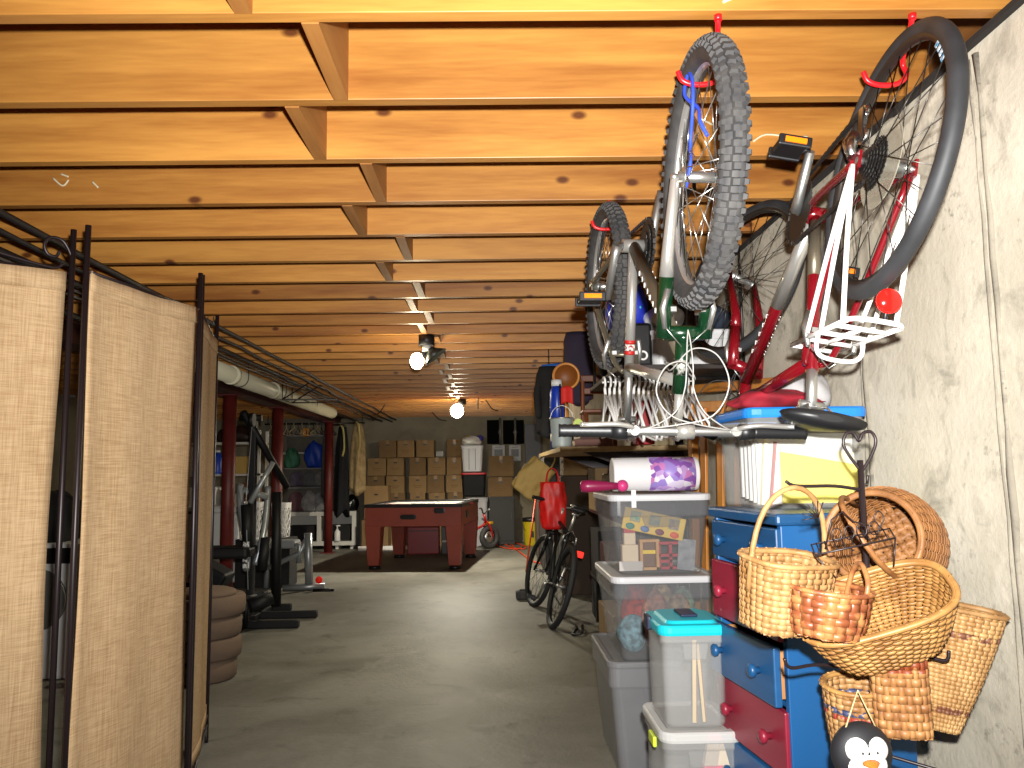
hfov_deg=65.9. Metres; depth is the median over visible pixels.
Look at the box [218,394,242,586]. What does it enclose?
steel column
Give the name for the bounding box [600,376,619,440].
hanger
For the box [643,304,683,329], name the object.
plastic bag
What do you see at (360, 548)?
plank
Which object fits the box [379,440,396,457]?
carton
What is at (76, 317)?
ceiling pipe
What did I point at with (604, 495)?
tote
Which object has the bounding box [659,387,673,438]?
hanger
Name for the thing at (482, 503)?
tote
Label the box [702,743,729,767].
pencil case
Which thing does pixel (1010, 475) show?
trim
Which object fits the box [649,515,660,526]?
picture
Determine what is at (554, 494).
shopping bag
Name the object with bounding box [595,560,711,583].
tote
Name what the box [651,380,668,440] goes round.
hanger
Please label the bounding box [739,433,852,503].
stack
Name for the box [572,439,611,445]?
book
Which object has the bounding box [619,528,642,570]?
castle
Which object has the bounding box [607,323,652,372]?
case
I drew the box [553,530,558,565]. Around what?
storage box
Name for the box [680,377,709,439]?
hanger
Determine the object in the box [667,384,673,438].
hanger
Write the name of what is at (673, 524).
picture
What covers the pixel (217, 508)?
chest freezer
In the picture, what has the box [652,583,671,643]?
bundle
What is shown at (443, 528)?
box
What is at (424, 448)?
carton
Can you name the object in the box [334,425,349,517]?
coat
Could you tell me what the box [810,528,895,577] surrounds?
wire tray
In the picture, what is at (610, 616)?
storage box
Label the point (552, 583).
bike
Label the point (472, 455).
tote
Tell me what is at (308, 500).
bag
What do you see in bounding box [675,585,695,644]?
bundle
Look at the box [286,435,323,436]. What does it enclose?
wall shelf
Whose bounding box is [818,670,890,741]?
round basket
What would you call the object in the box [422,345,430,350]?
ceiling lamp
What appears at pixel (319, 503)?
folded clothes
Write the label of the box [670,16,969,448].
bike
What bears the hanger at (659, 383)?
hanging from the shelf at (704, 373)
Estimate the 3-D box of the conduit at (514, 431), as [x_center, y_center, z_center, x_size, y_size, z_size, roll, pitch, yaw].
[0.058,0.875,14.395,0.070,0.509,0.060,-1,-6,-2]
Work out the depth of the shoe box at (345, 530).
13.45 m
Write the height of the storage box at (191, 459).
0.380 m
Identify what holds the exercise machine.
on the floor
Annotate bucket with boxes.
[522,517,534,545]
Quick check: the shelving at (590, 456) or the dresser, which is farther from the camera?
the shelving at (590, 456)
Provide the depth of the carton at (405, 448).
13.86 m
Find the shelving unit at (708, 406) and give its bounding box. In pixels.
[688,377,801,684]
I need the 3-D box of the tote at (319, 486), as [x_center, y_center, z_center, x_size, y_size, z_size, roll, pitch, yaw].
[-3.474,1.977,13.579,0.884,0.416,0.404,-1,-6,-2]
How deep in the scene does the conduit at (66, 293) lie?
7.44 m
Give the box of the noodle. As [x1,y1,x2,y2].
[541,362,563,365]
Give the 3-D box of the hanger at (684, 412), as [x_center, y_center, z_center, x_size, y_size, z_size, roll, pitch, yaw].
[0.743,0.098,3.555,0.026,0.276,0.388,0,-6,-6]
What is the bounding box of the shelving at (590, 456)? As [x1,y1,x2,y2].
[539,391,688,605]
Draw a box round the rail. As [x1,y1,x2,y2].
[265,415,364,424]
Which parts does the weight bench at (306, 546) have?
knob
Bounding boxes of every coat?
[321,432,324,500]
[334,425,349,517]
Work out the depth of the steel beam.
8.95 m
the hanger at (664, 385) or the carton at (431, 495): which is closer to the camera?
the hanger at (664, 385)
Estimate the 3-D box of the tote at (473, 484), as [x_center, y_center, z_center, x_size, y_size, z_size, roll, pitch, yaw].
[-0.659,1.736,13.700,0.444,0.396,0.364,-1,-6,-2]
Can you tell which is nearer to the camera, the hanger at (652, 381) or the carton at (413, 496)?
the hanger at (652, 381)
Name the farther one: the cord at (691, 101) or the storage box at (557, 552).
the storage box at (557, 552)
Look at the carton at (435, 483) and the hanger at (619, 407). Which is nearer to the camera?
the hanger at (619, 407)
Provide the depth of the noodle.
6.49 m
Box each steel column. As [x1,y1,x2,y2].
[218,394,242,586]
[268,406,287,536]
[320,421,336,553]
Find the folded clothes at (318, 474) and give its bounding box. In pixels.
[315,471,320,485]
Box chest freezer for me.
[186,505,241,586]
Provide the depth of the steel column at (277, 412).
9.95 m
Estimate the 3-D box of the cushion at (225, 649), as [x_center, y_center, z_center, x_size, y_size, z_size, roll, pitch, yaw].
[-1.961,1.683,5.066,0.440,0.130,0.440,-1,-6,-2]
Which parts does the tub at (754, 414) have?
cloth cap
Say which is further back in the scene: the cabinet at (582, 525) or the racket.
the cabinet at (582, 525)
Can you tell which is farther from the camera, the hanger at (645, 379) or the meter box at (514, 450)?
the meter box at (514, 450)
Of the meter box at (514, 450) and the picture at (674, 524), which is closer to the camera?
the picture at (674, 524)
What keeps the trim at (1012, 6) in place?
attached to the wall at (931, 386)
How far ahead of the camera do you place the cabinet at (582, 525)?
8.21 m
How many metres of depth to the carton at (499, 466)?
13.86 m
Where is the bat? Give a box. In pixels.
[580,480,627,492]
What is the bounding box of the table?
[364,499,478,569]
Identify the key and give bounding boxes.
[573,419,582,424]
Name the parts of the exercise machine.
seat, press arm, leg lever, leg lever, weight plate, press arm, link plate, frame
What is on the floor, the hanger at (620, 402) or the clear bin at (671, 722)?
the clear bin at (671, 722)
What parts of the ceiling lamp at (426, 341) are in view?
bulb, lamp shade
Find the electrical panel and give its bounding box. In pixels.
[524,424,540,462]
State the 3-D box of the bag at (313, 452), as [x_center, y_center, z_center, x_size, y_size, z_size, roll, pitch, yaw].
[-3.396,1.215,13.611,0.357,0.490,0.292,-1,-6,-2]
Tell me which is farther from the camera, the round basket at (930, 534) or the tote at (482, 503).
the tote at (482, 503)
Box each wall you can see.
[50,395,193,505]
[215,416,551,544]
[568,4,1023,767]
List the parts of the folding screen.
panel, rail, post, post, panel, rail, post, post, rail, panel, rail, post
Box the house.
[637,538,659,569]
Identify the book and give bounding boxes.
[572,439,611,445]
[573,437,608,439]
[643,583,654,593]
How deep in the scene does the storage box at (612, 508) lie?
4.92 m
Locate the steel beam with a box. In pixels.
[61,317,345,425]
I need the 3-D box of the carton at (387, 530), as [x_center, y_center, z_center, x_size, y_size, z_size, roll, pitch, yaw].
[-2.293,2.538,13.366,0.440,0.496,0.403,-1,-6,-2]
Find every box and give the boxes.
[189,487,220,505]
[190,447,192,473]
[235,456,248,473]
[243,482,261,501]
[290,524,316,540]
[332,524,351,540]
[436,451,443,456]
[441,526,463,553]
[492,445,504,455]
[509,445,520,460]
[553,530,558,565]
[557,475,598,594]
[560,457,590,475]
[588,468,608,511]
[591,526,622,579]
[598,600,621,632]
[600,540,637,590]
[602,474,619,516]
[620,501,668,518]
[632,400,654,444]
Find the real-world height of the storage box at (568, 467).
0.240 m
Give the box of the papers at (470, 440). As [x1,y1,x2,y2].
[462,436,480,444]
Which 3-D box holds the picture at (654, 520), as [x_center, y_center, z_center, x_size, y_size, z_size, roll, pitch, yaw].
[0.616,0.589,3.406,0.034,0.034,0.003,12,-6,0]
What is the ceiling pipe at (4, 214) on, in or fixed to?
attached to the ceiling
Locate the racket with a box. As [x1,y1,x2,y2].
[552,362,579,416]
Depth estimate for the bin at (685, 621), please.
2.29 m
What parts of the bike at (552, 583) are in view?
fork leg, crank arm, fork crown, crank arm, seat post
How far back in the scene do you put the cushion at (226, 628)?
4.95 m
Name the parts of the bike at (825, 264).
stem, fork leg, fork crown, fork leg, crank arm, crank arm, seat post, chain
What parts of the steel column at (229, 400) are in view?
cap plate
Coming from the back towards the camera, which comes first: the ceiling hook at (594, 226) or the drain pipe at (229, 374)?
the drain pipe at (229, 374)
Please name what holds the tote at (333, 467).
on the tote at (319, 486)
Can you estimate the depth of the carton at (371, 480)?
13.77 m
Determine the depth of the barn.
3.43 m
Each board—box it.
[621,506,685,540]
[677,539,695,570]
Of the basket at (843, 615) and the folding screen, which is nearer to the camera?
the basket at (843, 615)
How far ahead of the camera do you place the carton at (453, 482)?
13.81 m
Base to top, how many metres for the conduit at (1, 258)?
0.053 m
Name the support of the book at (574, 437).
on the book at (577, 442)
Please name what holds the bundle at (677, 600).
in the tote at (609, 570)
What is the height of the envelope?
0.202 m
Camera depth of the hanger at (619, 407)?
3.55 m
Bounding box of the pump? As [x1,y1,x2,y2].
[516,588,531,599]
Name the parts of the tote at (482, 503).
lid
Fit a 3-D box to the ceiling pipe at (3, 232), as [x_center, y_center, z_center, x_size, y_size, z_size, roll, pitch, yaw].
[-2.026,-0.010,8.099,0.045,0.056,13.200,-1,-6,-2]
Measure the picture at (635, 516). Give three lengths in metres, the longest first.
0.045 x 0.045 x 0.004 m
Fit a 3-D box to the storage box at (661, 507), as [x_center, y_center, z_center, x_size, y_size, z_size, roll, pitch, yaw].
[0.762,0.672,4.576,0.240,0.220,0.240,-1,-6,-2]
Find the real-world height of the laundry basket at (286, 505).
0.422 m
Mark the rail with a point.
(362, 422)
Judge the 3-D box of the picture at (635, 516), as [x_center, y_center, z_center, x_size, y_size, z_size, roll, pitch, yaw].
[0.533,0.571,3.406,0.034,0.034,0.003,12,-6,0]
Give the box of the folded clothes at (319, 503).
[315,492,323,510]
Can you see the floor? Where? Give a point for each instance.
(413, 661)
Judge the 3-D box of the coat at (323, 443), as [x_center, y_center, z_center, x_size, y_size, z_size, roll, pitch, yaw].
[-3.100,1.350,13.269,0.209,1.260,0.253,-1,-6,-2]
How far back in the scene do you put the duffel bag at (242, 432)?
11.11 m
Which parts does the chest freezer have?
lid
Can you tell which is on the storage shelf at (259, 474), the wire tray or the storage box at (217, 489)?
the storage box at (217, 489)
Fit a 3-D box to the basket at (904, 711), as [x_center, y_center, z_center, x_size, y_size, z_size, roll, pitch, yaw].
[0.762,0.601,1.557,0.115,0.180,0.092,-3,-7,18]
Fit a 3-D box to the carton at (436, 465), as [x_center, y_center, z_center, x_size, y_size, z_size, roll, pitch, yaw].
[-1.325,1.457,14.003,0.308,0.304,0.343,-1,-6,-2]
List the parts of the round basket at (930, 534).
handle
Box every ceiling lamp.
[410,334,445,368]
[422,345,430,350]
[451,399,465,417]
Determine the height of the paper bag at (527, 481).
0.483 m
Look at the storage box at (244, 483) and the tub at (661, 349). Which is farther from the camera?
the storage box at (244, 483)
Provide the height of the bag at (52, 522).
0.360 m
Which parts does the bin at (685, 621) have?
lid handle, wooden strip, wooden strip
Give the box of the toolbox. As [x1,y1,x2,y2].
[407,526,439,553]
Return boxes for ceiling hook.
[590,220,610,230]
[675,13,721,86]
[860,12,916,87]
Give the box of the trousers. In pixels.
[349,421,365,495]
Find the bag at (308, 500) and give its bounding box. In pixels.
[301,491,314,511]
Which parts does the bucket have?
lid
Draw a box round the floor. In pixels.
[41,542,616,767]
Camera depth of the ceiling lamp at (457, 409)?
10.86 m
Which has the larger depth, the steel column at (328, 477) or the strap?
the steel column at (328, 477)
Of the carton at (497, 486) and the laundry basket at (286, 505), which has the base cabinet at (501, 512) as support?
the carton at (497, 486)
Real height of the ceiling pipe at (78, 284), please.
0.063 m
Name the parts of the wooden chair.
leg, leg, rail, seat, rail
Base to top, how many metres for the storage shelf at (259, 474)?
1.900 m
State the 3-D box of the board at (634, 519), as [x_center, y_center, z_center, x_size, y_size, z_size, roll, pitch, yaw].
[0.613,0.604,3.414,0.283,0.152,0.021,-1,-6,-2]
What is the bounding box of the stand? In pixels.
[783,430,950,767]
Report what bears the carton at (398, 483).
on the carton at (394, 496)
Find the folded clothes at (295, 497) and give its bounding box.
[288,491,302,511]
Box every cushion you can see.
[184,633,241,663]
[184,656,236,685]
[185,590,245,620]
[185,614,241,642]
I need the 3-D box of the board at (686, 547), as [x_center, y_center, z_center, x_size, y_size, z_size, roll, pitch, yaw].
[0.752,0.735,3.406,0.088,0.137,0.015,-1,-6,-2]
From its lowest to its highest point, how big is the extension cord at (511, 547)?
0.029 m
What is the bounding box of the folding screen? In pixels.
[0,225,218,767]
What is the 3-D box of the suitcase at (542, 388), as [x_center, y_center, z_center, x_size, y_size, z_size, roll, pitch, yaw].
[0.302,0.079,6.483,0.256,0.733,0.174,1,-7,-18]
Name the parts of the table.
leg, leg, rail, leg, leg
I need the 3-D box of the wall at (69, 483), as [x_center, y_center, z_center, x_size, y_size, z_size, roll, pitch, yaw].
[-5.456,0.880,5.923,0.200,2.275,17.050,-1,-6,-2]
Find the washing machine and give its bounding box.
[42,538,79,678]
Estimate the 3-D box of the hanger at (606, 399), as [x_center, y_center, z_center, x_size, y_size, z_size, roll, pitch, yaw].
[0.425,0.100,3.540,0.029,0.275,0.388,0,-6,-4]
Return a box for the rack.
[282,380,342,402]
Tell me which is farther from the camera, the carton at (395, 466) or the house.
the carton at (395, 466)
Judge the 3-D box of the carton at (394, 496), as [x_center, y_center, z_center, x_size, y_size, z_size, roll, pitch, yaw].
[-2.019,2.066,13.908,0.304,0.304,0.343,-1,-6,-2]
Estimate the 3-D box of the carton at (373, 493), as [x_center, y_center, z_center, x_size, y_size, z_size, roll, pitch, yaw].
[-2.281,2.009,13.425,0.400,0.560,0.383,-1,-6,-2]
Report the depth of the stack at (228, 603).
4.95 m
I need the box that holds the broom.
[525,499,535,571]
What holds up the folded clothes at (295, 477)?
in the tote at (333, 467)
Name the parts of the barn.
post, rail, post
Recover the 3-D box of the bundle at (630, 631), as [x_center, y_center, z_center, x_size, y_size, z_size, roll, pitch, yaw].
[0.532,1.092,3.462,0.146,0.162,0.106,-1,-6,-2]
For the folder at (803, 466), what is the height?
0.160 m
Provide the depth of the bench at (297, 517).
13.45 m
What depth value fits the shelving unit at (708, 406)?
3.64 m
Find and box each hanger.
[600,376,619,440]
[601,376,615,438]
[608,376,618,420]
[617,376,628,442]
[618,376,634,441]
[632,376,644,425]
[633,377,658,440]
[634,376,645,441]
[638,379,663,440]
[650,381,668,437]
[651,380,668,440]
[654,383,679,441]
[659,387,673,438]
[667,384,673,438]
[669,402,687,421]
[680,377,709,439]
[684,394,699,423]
[686,380,702,436]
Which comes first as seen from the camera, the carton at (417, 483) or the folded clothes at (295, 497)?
the folded clothes at (295, 497)
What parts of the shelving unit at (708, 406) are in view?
post, rail, rail, rail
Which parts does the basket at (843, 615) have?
handle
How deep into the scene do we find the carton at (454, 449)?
13.87 m
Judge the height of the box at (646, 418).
0.240 m
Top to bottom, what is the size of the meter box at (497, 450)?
0.291 m
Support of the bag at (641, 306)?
on the case at (642, 331)
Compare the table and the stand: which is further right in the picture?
the stand
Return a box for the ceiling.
[0,0,1010,419]
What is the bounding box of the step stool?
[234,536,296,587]
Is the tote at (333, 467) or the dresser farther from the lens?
the tote at (333, 467)
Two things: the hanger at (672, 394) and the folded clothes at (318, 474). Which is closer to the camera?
the hanger at (672, 394)
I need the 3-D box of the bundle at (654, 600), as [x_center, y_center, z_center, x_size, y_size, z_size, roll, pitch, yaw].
[0.637,1.037,3.469,0.111,0.270,0.143,-5,-7,31]
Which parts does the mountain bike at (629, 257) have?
brake lever, crank arm, seat post, chain, crank arm, fork leg, stem, fork crown, fork leg, brake lever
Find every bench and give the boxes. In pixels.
[256,533,333,591]
[282,510,359,548]
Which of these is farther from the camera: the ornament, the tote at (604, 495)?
the tote at (604, 495)
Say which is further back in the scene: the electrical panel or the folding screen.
the electrical panel
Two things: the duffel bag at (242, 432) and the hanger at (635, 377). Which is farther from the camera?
the duffel bag at (242, 432)
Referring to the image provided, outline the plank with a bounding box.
[358,546,392,550]
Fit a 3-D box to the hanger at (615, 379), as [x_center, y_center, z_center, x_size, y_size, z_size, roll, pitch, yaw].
[0.457,0.104,3.552,0.028,0.280,0.388,-1,-6,-2]
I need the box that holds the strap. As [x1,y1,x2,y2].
[571,624,583,635]
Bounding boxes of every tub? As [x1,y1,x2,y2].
[650,329,729,363]
[715,372,865,423]
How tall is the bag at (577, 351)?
0.526 m
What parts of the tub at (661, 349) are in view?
lid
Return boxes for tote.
[282,486,333,488]
[283,467,334,469]
[461,445,483,471]
[461,472,486,495]
[466,497,487,546]
[591,632,713,767]
[593,491,710,500]
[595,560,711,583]
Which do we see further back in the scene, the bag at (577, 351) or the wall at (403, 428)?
the wall at (403, 428)
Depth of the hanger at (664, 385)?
3.53 m
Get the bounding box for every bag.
[47,490,81,542]
[217,426,248,441]
[284,448,299,467]
[301,491,314,511]
[304,440,321,467]
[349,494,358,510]
[511,455,555,500]
[539,468,566,529]
[564,331,593,405]
[605,284,647,329]
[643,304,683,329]
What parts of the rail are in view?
rod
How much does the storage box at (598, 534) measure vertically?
0.340 m
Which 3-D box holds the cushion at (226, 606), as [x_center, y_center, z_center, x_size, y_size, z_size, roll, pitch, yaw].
[-1.980,1.427,5.114,0.494,0.130,0.494,-1,-6,-2]
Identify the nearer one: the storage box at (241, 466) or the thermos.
the thermos
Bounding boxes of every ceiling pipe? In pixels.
[0,208,395,420]
[0,228,392,421]
[0,247,382,421]
[64,309,358,421]
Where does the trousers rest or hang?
hanging from the rail
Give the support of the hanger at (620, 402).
hanging from the shelf at (704, 373)
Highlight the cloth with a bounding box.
[726,389,822,408]
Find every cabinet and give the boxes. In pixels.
[487,496,514,544]
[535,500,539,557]
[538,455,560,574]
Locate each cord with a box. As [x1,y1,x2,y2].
[497,543,539,562]
[683,72,708,188]
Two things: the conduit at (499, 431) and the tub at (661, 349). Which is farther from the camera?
the conduit at (499, 431)
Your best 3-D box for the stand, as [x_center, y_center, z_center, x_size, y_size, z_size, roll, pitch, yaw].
[0.741,0.770,1.576,0.392,1.362,0.320,-1,-6,-2]
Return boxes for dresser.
[708,504,917,767]
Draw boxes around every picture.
[629,510,641,522]
[631,512,639,520]
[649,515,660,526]
[650,516,658,524]
[668,519,679,530]
[670,520,678,528]
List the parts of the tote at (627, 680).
lid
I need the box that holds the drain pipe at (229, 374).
[195,358,336,417]
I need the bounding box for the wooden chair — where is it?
[579,375,616,445]
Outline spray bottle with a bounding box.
[334,525,339,540]
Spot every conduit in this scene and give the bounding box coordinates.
[0,256,375,420]
[65,292,373,420]
[498,418,501,444]
[513,418,516,444]
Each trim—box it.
[568,0,1023,402]
[851,183,874,507]
[969,52,1023,746]
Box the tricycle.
[478,507,498,548]
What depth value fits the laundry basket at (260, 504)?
8.98 m
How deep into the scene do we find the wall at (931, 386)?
1.94 m
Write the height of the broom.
0.966 m
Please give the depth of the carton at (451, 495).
13.78 m
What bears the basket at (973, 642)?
hanging from the stand
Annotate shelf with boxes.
[190,430,268,536]
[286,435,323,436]
[591,244,744,390]
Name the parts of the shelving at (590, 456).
post, post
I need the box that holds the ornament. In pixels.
[830,689,892,767]
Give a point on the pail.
(557, 441)
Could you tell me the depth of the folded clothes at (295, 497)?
13.44 m
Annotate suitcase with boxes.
[534,349,564,438]
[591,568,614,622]
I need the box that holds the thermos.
[550,380,564,448]
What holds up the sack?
on the shelf at (704, 373)
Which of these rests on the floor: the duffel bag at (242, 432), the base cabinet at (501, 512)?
the base cabinet at (501, 512)
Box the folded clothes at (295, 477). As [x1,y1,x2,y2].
[289,471,303,486]
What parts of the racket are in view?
handle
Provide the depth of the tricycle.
13.02 m
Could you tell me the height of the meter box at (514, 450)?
0.291 m
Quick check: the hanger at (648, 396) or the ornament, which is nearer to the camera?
the ornament
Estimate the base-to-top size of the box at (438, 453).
0.100 m
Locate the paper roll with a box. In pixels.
[609,456,699,490]
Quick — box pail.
[549,405,573,447]
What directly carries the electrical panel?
attached to the wall at (403, 428)
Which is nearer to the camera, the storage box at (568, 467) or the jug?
the storage box at (568, 467)
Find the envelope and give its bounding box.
[760,439,776,505]
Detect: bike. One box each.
[525,495,589,628]
[558,32,807,439]
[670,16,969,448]
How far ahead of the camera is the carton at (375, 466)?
13.81 m
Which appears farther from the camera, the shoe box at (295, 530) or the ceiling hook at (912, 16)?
the shoe box at (295, 530)
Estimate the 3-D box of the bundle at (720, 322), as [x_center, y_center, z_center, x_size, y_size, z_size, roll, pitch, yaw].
[0.860,-0.311,3.689,0.358,0.154,0.293,-1,-6,-2]
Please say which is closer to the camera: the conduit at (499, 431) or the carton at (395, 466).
the carton at (395, 466)
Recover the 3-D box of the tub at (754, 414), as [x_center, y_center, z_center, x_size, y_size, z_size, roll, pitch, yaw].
[0.850,0.158,2.405,0.396,0.420,0.394,-1,-6,-2]
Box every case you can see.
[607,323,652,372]
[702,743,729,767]
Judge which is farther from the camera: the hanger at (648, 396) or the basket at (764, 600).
the hanger at (648, 396)
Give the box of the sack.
[598,298,651,377]
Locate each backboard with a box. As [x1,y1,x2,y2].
[487,420,498,443]
[503,420,523,443]
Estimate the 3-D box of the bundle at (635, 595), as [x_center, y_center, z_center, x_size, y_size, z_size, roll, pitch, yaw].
[0.568,1.041,3.582,0.146,0.288,0.112,-2,-6,6]
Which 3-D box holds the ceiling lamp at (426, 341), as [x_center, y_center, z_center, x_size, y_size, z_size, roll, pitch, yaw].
[-0.610,-0.232,5.745,0.261,0.248,0.190,-1,-6,-2]
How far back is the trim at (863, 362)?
2.41 m
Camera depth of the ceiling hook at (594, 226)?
2.95 m
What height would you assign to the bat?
0.056 m
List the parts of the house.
panel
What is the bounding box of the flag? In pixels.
[559,384,572,416]
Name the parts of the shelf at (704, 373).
hanger rod, rod, hanger rod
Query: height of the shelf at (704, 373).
0.595 m
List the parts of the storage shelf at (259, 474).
post, post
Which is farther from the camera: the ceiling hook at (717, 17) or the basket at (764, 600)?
the ceiling hook at (717, 17)
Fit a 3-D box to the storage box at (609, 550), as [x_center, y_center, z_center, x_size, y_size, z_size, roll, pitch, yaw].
[0.740,1.195,5.222,0.260,0.280,0.400,-1,-6,-2]
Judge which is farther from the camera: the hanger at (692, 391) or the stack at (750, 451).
the hanger at (692, 391)
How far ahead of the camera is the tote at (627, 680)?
3.34 m
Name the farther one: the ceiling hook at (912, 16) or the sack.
the sack
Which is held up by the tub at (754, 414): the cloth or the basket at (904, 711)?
the cloth
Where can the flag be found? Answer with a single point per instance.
(566, 392)
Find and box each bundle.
[616,614,645,651]
[621,584,647,618]
[641,589,667,651]
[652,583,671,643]
[668,593,692,651]
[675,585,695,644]
[677,304,730,328]
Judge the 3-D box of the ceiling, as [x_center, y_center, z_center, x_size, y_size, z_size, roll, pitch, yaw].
[-2.204,-0.425,6.152,6.945,0.277,17.250,-1,-6,-2]
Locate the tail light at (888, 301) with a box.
[875,288,901,319]
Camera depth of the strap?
6.14 m
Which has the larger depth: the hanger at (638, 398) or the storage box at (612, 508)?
the storage box at (612, 508)
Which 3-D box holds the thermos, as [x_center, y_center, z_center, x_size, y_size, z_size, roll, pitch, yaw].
[0.288,0.194,5.018,0.094,0.440,0.094,-1,-6,-2]
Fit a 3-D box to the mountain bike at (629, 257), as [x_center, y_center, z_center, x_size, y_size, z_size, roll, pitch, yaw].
[0.393,-0.270,2.365,0.621,0.901,1.697,0,-6,-5]
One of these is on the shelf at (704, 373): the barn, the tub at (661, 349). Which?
the tub at (661, 349)
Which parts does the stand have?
arm, arm, arm, arm, arm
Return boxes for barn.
[659,541,677,569]
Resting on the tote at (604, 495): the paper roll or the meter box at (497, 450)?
the paper roll
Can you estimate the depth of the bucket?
13.45 m
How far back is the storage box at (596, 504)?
5.49 m
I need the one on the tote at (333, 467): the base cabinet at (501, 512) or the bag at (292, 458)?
the bag at (292, 458)
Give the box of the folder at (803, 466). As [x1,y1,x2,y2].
[779,447,857,503]
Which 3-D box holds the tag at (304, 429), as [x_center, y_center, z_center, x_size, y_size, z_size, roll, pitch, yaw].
[-3.459,0.812,13.264,0.100,0.130,0.020,-1,-6,-2]
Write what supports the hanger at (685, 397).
hanging from the shelf at (704, 373)
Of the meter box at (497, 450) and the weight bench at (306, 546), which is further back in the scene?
the meter box at (497, 450)
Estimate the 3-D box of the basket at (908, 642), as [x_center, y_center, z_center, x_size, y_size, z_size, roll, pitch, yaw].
[0.704,0.459,1.543,0.298,0.225,0.197,-2,-6,13]
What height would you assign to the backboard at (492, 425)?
0.438 m
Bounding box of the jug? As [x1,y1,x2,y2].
[215,450,221,473]
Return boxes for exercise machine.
[188,410,317,630]
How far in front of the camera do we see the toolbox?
12.41 m
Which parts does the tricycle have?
frame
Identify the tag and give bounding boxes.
[303,428,308,435]
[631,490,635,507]
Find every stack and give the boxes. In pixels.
[184,585,245,685]
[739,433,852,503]
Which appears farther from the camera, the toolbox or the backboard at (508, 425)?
the backboard at (508, 425)
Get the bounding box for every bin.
[642,701,738,746]
[644,608,724,722]
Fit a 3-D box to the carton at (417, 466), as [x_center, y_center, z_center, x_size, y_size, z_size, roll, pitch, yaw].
[-1.657,1.460,13.984,0.287,0.304,0.343,-1,-6,-2]
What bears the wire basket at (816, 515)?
hanging from the stand
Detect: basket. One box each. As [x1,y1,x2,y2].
[238,501,263,539]
[271,502,290,537]
[737,485,841,638]
[782,561,876,643]
[802,501,895,577]
[802,558,960,676]
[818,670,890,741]
[826,486,950,601]
[869,660,933,740]
[914,592,1010,734]
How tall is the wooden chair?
0.462 m
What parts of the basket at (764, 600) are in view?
handle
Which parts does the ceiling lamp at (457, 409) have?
bulb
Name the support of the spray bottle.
on the bench at (297, 517)
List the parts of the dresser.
knob, knob, knob, knob, drawer, drawer, drawer, drawer, knob, drawer, knob, knob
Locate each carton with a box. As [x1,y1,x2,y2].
[361,519,390,545]
[364,485,390,519]
[367,458,386,475]
[367,476,385,485]
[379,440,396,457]
[386,476,405,492]
[387,458,405,475]
[391,492,406,499]
[397,440,415,457]
[409,458,426,474]
[409,475,426,492]
[410,492,426,499]
[416,440,435,457]
[427,475,444,492]
[428,457,446,474]
[429,492,445,498]
[446,475,462,492]
[447,439,461,456]
[447,457,461,474]
[448,492,463,498]
[488,456,513,476]
[488,477,512,496]
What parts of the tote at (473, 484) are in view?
lid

